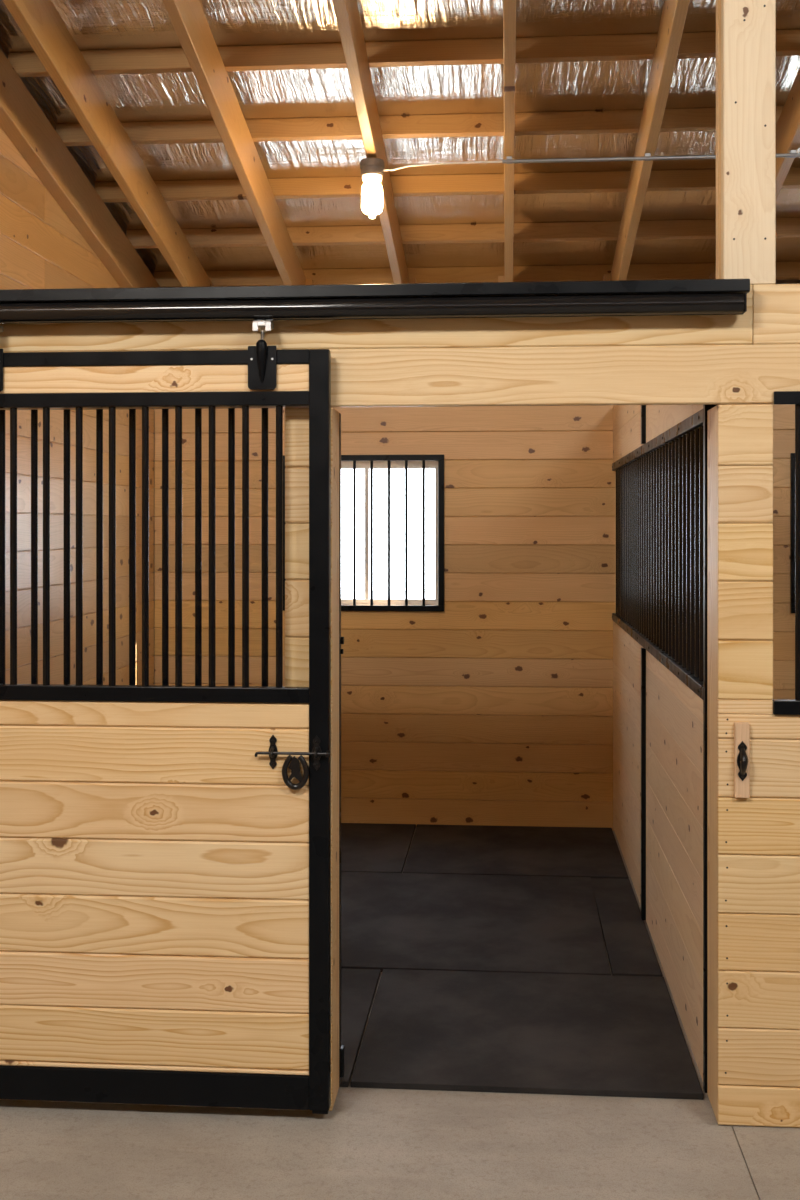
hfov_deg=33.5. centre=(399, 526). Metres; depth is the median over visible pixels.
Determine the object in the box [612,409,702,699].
grille
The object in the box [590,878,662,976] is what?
rubber mat
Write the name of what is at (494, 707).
wall
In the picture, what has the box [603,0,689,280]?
rafter
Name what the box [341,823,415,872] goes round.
rubber mat
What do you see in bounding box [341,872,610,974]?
rubber mat
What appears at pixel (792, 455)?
guard
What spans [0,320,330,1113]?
door
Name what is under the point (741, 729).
handle
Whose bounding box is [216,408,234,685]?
metal bar
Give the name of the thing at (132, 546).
metal bar
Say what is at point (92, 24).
ceiling
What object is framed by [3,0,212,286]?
rafter
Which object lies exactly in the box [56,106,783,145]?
purlin
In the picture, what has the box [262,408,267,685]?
metal bar
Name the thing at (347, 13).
rafter
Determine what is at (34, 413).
metal bar
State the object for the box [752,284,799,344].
header board
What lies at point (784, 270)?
purlin
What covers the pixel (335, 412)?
door frame
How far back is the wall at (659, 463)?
5.23 m
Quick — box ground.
[341,590,434,598]
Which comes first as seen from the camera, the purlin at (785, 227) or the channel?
the channel
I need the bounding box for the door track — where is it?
[0,279,749,323]
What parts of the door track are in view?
track rail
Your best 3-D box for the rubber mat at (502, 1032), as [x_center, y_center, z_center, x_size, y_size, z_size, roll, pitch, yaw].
[0.436,1.763,4.697,1.100,0.019,1.077,0,0,5]
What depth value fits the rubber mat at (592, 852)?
7.17 m
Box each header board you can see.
[0,285,752,352]
[0,344,799,409]
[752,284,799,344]
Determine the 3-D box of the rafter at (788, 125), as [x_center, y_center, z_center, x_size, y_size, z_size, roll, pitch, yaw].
[1.494,-2.110,3.731,0.084,1.874,8.037,0,0,5]
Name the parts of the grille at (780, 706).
rail, rail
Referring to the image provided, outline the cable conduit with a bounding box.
[384,150,799,170]
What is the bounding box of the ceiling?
[0,0,799,276]
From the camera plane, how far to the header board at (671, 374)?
3.94 m
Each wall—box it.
[0,127,153,684]
[4,404,799,1127]
[152,280,799,830]
[612,405,716,1092]
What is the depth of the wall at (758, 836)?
3.89 m
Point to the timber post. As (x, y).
(745, 29)
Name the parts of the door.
board panel, trolley plate, keeper plate, keeper plate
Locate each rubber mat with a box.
[339,968,379,1086]
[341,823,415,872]
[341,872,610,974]
[351,969,703,1099]
[403,824,628,878]
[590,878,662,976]
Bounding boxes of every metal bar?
[0,410,4,683]
[31,409,42,683]
[50,409,75,683]
[96,409,102,684]
[129,409,135,684]
[162,408,174,684]
[182,408,208,685]
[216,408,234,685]
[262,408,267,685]
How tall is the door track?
0.099 m
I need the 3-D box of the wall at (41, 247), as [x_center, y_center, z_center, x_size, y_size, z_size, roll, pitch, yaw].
[-2.022,-0.550,1.868,0.107,5.215,12.600,0,0,5]
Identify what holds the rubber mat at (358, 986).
on the floor
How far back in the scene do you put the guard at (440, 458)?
7.85 m
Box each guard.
[283,455,443,610]
[790,453,794,612]
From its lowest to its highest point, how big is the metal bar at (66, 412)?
0.844 m
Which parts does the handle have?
handle plate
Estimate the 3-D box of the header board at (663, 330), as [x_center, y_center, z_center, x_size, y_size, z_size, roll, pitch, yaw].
[-0.363,-0.623,4.021,2.802,0.175,0.038,0,0,5]
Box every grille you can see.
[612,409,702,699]
[773,391,799,714]
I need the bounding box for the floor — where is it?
[0,828,799,1199]
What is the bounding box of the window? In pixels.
[341,461,437,604]
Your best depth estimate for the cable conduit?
5.70 m
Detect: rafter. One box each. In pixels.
[0,49,159,287]
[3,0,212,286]
[162,0,313,284]
[332,0,415,283]
[498,0,515,281]
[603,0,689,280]
[709,67,799,278]
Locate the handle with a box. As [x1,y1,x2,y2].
[734,722,749,797]
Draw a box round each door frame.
[333,408,338,1105]
[707,406,716,1119]
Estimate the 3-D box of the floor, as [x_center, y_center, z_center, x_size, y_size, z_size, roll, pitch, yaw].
[2.429,1.817,1.510,9.000,0.120,12.600,0,0,5]
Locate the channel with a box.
[339,413,343,1085]
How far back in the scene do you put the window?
7.95 m
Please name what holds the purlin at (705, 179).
attached to the ceiling
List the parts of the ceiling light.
bulb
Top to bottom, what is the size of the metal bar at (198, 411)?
0.846 m
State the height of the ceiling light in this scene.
0.249 m
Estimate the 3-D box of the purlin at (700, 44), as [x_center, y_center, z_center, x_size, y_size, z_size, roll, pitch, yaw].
[2.786,-1.942,5.234,8.885,0.099,0.055,0,0,5]
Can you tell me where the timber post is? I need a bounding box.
[716,0,775,284]
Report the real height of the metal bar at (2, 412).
0.844 m
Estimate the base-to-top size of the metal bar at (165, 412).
0.845 m
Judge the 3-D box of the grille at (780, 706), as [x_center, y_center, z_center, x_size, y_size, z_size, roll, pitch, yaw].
[1.851,0.076,3.830,1.524,0.942,0.040,0,0,5]
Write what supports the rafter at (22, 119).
attached to the wall at (41, 247)
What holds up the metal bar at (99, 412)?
in the door
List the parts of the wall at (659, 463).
panel, panel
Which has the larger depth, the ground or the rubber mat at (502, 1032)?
the ground
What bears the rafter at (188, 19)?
on the wall at (494, 707)
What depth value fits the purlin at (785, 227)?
7.15 m
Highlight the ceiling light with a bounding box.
[360,158,384,218]
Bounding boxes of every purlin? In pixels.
[8,30,799,76]
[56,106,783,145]
[94,167,799,201]
[126,218,799,248]
[154,262,799,286]
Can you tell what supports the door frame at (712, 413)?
attached to the wall at (659, 463)
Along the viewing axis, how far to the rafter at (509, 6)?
5.48 m

